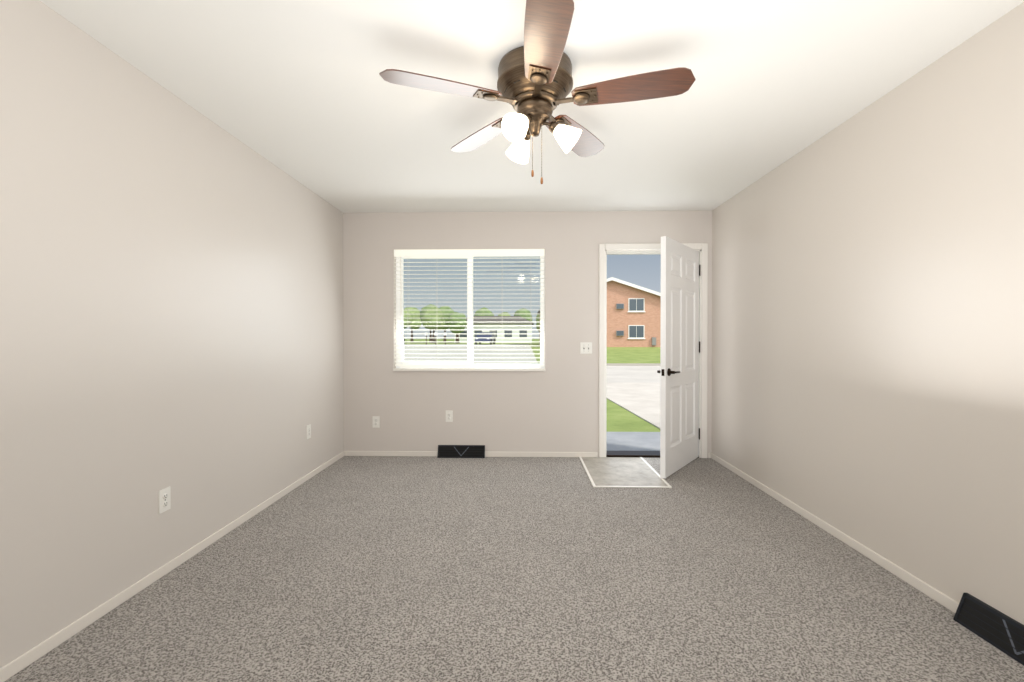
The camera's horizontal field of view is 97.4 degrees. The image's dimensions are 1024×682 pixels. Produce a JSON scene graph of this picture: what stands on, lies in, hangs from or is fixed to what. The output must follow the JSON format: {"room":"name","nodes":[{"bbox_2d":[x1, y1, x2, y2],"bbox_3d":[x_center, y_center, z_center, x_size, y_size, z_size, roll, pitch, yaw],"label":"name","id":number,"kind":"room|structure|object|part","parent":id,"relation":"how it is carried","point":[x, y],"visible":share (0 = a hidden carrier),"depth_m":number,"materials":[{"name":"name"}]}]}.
{"room":"empty living room","nodes":[
{"label":"empty living room","id":0,"kind":"room"},
{"bbox_2d":[0,0,343,667],"bbox_3d":[-1.820,-0.047,1.810,0.120,2.450,5.780,0,0,1],"label":"wall","id":1,"kind":"structure","parent":0,"point":[171,289],"depth_m":2.08,"materials":[{"name":"grey paint"}]},
{"bbox_2d":[159,486,170,513],"bbox_3d":[-1.746,0.800,2.265,0.009,0.114,0.070,0,0,1],"label":"electrical outlet","id":2,"kind":"object","parent":1,"relation":"attached to","point":[164,499],"visible":1,"depth_m":2.26,"materials":[{"name":"white plastic"}]},
{"bbox_2d":[0,451,344,681],"bbox_3d":[-1.755,1.152,1.797,0.011,0.052,5.500,0,0,1],"label":"baseboard","id":3,"kind":"structure","parent":1,"relation":"attached to","point":[25,659],"depth_m":2.07,"materials":[{"name":"white paint"}]},
{"bbox_2d":[306,424,310,438],"bbox_3d":[-1.712,0.765,3.794,0.009,0.114,0.070,0,0,1],"label":"electrical outlet","id":4,"kind":"object","parent":1,"relation":"attached to","point":[308,431],"visible":1,"depth_m":3.79,"materials":[{"name":"white plastic"}]},
{"bbox_2d":[5,456,1023,681],"bbox_3d":[0.077,1.209,1.697,3.920,0.060,5.620,0,0,1],"label":"floor","id":5,"kind":"structure","parent":0,"point":[429,569],"depth_m":2.07,"materials":[{"name":"grey carpet"}]},
{"bbox_2d":[579,457,671,487],"bbox_3d":[0.969,1.159,4.024,0.624,0.008,0.904,0,0,1],"label":"trim","id":6,"kind":"structure","parent":5,"relation":"on","point":[592,481],"depth_m":3.58,"materials":[{"name":"white paint"}]},
{"bbox_2d":[343,211,711,457],"bbox_3d":[0.141,-0.065,4.578,3.680,2.450,0.160,0,0,1],"label":"wall","id":7,"kind":"structure","parent":0,"point":[553,406],"depth_m":4.51,"materials":[{"name":"grey paint"}]},
{"bbox_2d":[373,416,379,427],"bbox_3d":[-1.370,0.815,4.532,0.070,0.114,0.009,0,0,1],"label":"electrical outlet","id":8,"kind":"object","parent":7,"relation":"attached to","point":[376,421],"visible":1,"depth_m":4.53,"materials":[{"name":"white plastic"}]},
{"bbox_2d":[446,410,452,421],"bbox_3d":[-0.630,0.755,4.516,0.070,0.114,0.009,0,0,1],"label":"electrical outlet","id":9,"kind":"object","parent":7,"relation":"attached to","point":[449,415],"visible":1,"depth_m":4.51,"materials":[{"name":"white plastic"}]},
{"bbox_2d":[437,445,484,457],"bbox_3d":[-0.506,1.103,4.490,0.470,0.116,0.059,0,0,1],"label":"air vent","id":10,"kind":"object","parent":7,"relation":"in","point":[461,451],"visible":0.98,"depth_m":4.49,"materials":[{"name":"black metal"}]},
{"bbox_2d":[393,368,544,370],"bbox_3d":[-0.429,0.290,4.547,1.528,0.024,0.112,0,0,1],"label":"window sill","id":11,"kind":"structure","parent":7,"relation":"attached to","point":[468,369],"depth_m":4.50,"materials":[{"name":"white paint"}]},
{"bbox_2d":[394,249,544,367],"bbox_3d":[-0.428,-0.322,4.584,1.526,1.204,0.159,0,0,1],"label":"window","id":12,"kind":"structure","parent":7,"relation":"in","point":[400,314],"depth_m":4.58,"materials":[{"name":"white plastic"}]},
{"bbox_2d":[400,256,401,333],"bbox_3d":[-1.113,-0.457,4.513,0.013,0.785,0.012,0,0,1],"label":"wand","id":13,"kind":"object","parent":12,"relation":"hanging from","point":[400,283],"visible":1,"depth_m":4.51,"materials":[{"name":"white plastic"}]},
{"bbox_2d":[436,270,437,364],"bbox_3d":[-0.760,-0.315,4.525,0.002,1.110,0.002,0,0,1],"label":"cord","id":14,"kind":"object","parent":12,"relation":"hanging from","point":[436,321],"visible":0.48,"depth_m":4.52,"materials":[{"name":"white fabric"}]},
{"bbox_3d":[-0.429,-0.332,4.537,1.512,1.173,0.066,0,0,1],"label":"window blinds rails","id":15,"kind":"part","parent":12,"relation":"part of","materials":[{"name":"white plastic"}]},
{"bbox_3d":[-0.429,-0.312,4.544,1.512,1.052,0.050,0,0,1],"label":"window blind slats","id":16,"kind":"part","parent":12,"relation":"part of","materials":[{"name":"white plastic"}]},
{"bbox_2d":[345,451,710,457],"bbox_3d":[0.140,1.134,4.500,3.658,0.052,0.011,0,0,1],"label":"baseboard","id":17,"kind":"structure","parent":7,"relation":"attached to","point":[487,454],"depth_m":4.50,"materials":[{"name":"white paint"}]},
{"bbox_2d":[580,342,591,353],"bbox_3d":[0.739,0.070,4.476,0.116,0.114,0.018,0,0,1],"label":"switch plate","id":18,"kind":"object","parent":7,"relation":"attached to","point":[585,347],"visible":1,"depth_m":4.48,"materials":[{"name":"white plastic"}]},
{"bbox_2d":[606,451,698,457],"bbox_3d":[1.401,1.149,4.573,0.920,0.022,0.190,0,0,1],"label":"door threshold sill","id":19,"kind":"structure","parent":7,"relation":"attached to","point":[632,453],"depth_m":4.51,"materials":[{"name":"brown metal"}]},
{"bbox_2d":[599,243,707,457],"bbox_3d":[1.401,0.096,4.548,1.066,2.128,0.186,0,0,1],"label":"door frame","id":20,"kind":"structure","parent":7,"relation":"attached to","point":[657,246],"depth_m":4.46,"materials":[{"name":"white paint"}]},
{"bbox_2d":[660,236,700,477],"bbox_3d":[1.559,0.136,4.125,0.056,2.030,0.902,0,0,39],"label":"door leaf","id":21,"kind":"structure","parent":7,"relation":"in","point":[679,405],"depth_m":4.02,"materials":[{"name":"white paint"}]},
{"bbox_2d":[657,368,679,375],"bbox_3d":[1.327,0.265,3.851,0.164,0.065,0.187,0,0,39],"label":"door handle","id":22,"kind":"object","parent":21,"relation":"attached to","point":[669,372],"depth_m":3.80,"materials":[{"name":"brown metal"}]},
{"bbox_3d":[1.844,0.110,4.465,0.046,1.734,0.013,0,0,39],"label":"door hinges","id":23,"kind":"part","parent":21,"relation":"part of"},
{"bbox_2d":[40,0,1023,212],"bbox_3d":[0.079,-1.322,1.760,3.920,0.100,5.780,0,0,1],"label":"ceiling","id":24,"kind":"structure","parent":0,"point":[305,94],"depth_m":2.20,"materials":[{"name":"white paint"}]},
{"bbox_2d":[379,0,695,183],"bbox_3d":[0.117,-0.994,2.042,1.320,0.559,1.289,0,0,1],"label":"ceiling fan","id":25,"kind":"object","parent":24,"relation":"attached to","point":[535,83],"visible":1,"depth_m":1.98,"materials":[{"name":"brown wood"}]},
{"bbox_3d":[0.106,-1.113,2.091,0.352,0.322,0.352,0,0,1],"label":"motor","id":26,"kind":"part","parent":25,"relation":"part of","materials":[{"name":"brown metal"}]},
{"bbox_2d":[581,457,666,485],"bbox_3d":[0.970,1.161,4.037,0.580,0.004,0.879,0,0,1],"label":"floor","id":27,"kind":"structure","parent":0,"point":[621,471],"depth_m":3.97,"materials":[{"name":"grey tile"}]},
{"bbox_2d":[711,2,1023,624],"bbox_3d":[1.979,-0.046,1.726,0.120,2.450,5.780,0,0,1],"label":"wall","id":28,"kind":"structure","parent":0,"point":[868,326],"depth_m":2.24,"materials":[{"name":"beige paint"}]},
{"bbox_2d":[711,453,958,612],"bbox_3d":[1.913,1.153,1.716,0.011,0.052,5.500,0,0,1],"label":"baseboard","id":29,"kind":"structure","parent":28,"relation":"attached to","point":[944,600],"depth_m":2.51,"materials":[{"name":"white paint"}]},
{"bbox_2d":[953,593,1023,665],"bbox_3d":[1.887,1.122,1.666,0.059,0.116,0.470,0,0,1],"label":"air vent","id":30,"kind":"object","parent":28,"relation":"in","point":[1000,631],"visible":0.96,"depth_m":1.77,"materials":[{"name":"black metal"}]},
{"label":"outside","id":31,"kind":"structure","parent":0,"visible":0},
{"bbox_2d":[404,344,536,362],"bbox_3d":[-74.620,0.771,40.550,152.600,0.540,34.240,0,0,1],"label":"street","id":32,"kind":"structure","parent":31,"point":[507,346],"depth_m":31.69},
{"bbox_2d":[425,332,446,344],"bbox_3d":[-8.844,-0.299,52.258,2.440,1.414,0.500,0,0,1],"label":"mailbox","id":33,"kind":"object","parent":32,"relation":"on","point":[426,333],"depth_m":52.19,"materials":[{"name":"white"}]},
{"bbox_2d":[475,332,494,343],"bbox_3d":[-3.201,-0.334,54.098,1.980,1.460,4.470,0,0,5],"label":"car","id":34,"kind":"object","parent":32,"relation":"on","point":[483,335],"depth_m":53.11,"materials":[{"name":"blue"}]},
{"bbox_2d":[405,339,659,431],"bbox_3d":[2.679,-0.120,202.074,600.000,0.840,395.840,0,0,1],"label":"lawn","id":35,"kind":"structure","parent":31,"point":[619,418],"depth_m":24.29,"materials":[{"name":"green plant"}]},
{"bbox_2d":[404,309,411,328],"bbox_3d":[-17.220,-2.296,70.306,3.162,5.452,3.116,0,0,1],"label":"tree","id":36,"kind":"object","parent":35,"relation":"on","point":[407,318],"depth_m":69.59,"materials":[{"name":"green plant"}]},
{"bbox_2d":[406,307,421,341],"bbox_3d":[-22.546,-3.710,101.383,4.551,7.862,4.863,0,0,1],"label":"tree","id":37,"kind":"object","parent":35,"relation":"on","point":[412,325],"depth_m":100.04,"materials":[{"name":"green plant"}]},
{"bbox_2d":[420,304,435,342],"bbox_3d":[-13.601,-2.912,75.418,3.656,6.519,3.832,0,0,1],"label":"tree","id":38,"kind":"object","parent":35,"relation":"on","point":[423,310],"depth_m":74.54,"materials":[{"name":"green plant"}]},
{"bbox_2d":[422,307,444,342],"bbox_3d":[-12.389,-2.465,70.417,3.724,5.714,4.078,0,0,1],"label":"tree","id":39,"kind":"object","parent":35,"relation":"on","point":[429,325],"depth_m":69.09,"materials":[{"name":"green plant"}]},
{"bbox_2d":[439,306,453,341],"bbox_3d":[-14.698,-3.720,98.308,4.601,7.874,4.492,0,0,1],"label":"tree","id":40,"kind":"object","parent":35,"relation":"on","point":[445,311],"depth_m":96.80,"materials":[{"name":"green plant"}]},
{"bbox_2d":[448,312,466,342],"bbox_3d":[-8.226,-2.005,68.134,2.866,4.893,3.378,0,0,1],"label":"tree","id":41,"kind":"object","parent":35,"relation":"on","point":[453,321],"depth_m":67.18,"materials":[{"name":"green plant"}]},
{"bbox_2d":[474,307,493,315],"bbox_3d":[-5.953,-3.494,96.085,4.550,7.437,4.657,0,0,1],"label":"tree","id":42,"kind":"object","parent":35,"relation":"on","point":[484,310],"depth_m":94.86,"materials":[{"name":"green plant"}]},
{"bbox_2d":[455,316,534,342],"bbox_3d":[-2.870,-2.023,78.071,13.200,4.610,12.800,0,0,1],"label":"building","id":43,"kind":"structure","parent":35,"relation":"on","point":[510,322],"depth_m":72.06,"materials":[{"name":"white"}]},
{"bbox_2d":[498,312,509,315],"bbox_3d":[-1.350,-3.039,98.174,4.152,6.594,4.228,0,0,1],"label":"tree","id":44,"kind":"object","parent":35,"relation":"on","point":[502,314],"depth_m":97.07,"materials":[{"name":"green plant"}]},
{"bbox_2d":[514,308,531,321],"bbox_3d":[2.478,-3.526,101.183,4.234,7.612,4.786,0,0,1],"label":"tree","id":45,"kind":"object","parent":35,"relation":"on","point":[521,313],"depth_m":99.45,"materials":[{"name":"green plant"}]},
{"bbox_2d":[536,314,538,330],"bbox_3d":[7.762,-3.383,101.826,4.659,7.192,4.275,0,0,1],"label":"tree","id":46,"kind":"object","parent":35,"relation":"on","point":[537,319],"depth_m":101.29,"materials":[{"name":"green plant"}]},
{"bbox_2d":[474,363,659,365],"bbox_3d":[-1.320,1.161,21.673,300.000,0.170,0.240,0,0,1],"label":"curb","id":47,"kind":"object","parent":35,"relation":"on","point":[633,364],"depth_m":21.54,"materials":[{"name":"grey concrete"}]},
{"bbox_2d":[537,277,660,346],"bbox_3d":[9.028,-2.562,50.782,11.700,6.230,22.730,0,0,1],"label":"brick building","id":48,"kind":"structure","parent":35,"relation":"on","point":[633,315],"depth_m":39.74,"materials":[{"name":"orange brick"}]},
{"bbox_2d":[606,432,659,450],"bbox_3d":[1.567,1.273,5.255,2.700,0.165,1.240,0,0,1],"label":"porch","id":49,"kind":"object","parent":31,"point":[632,441],"visible":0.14,"depth_m":5.33,"materials":[{"name":"grey concrete"}]},
{"bbox_2d":[607,383,659,428],"bbox_3d":[3.473,1.291,9.587,3.080,0.070,7.495,0,0,1],"label":"path","id":50,"kind":"structure","parent":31,"point":[641,400],"depth_m":9.82,"materials":[{"name":"grey concrete"}]},
{"bbox_2d":[607,366,659,382],"bbox_3d":[-1.413,1.239,17.499,300.000,0.070,8.090,0,0,1],"label":"street","id":51,"kind":"structure","parent":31,"point":[632,374],"depth_m":16.28,"materials":[{"name":"grey concrete"}]}
]}

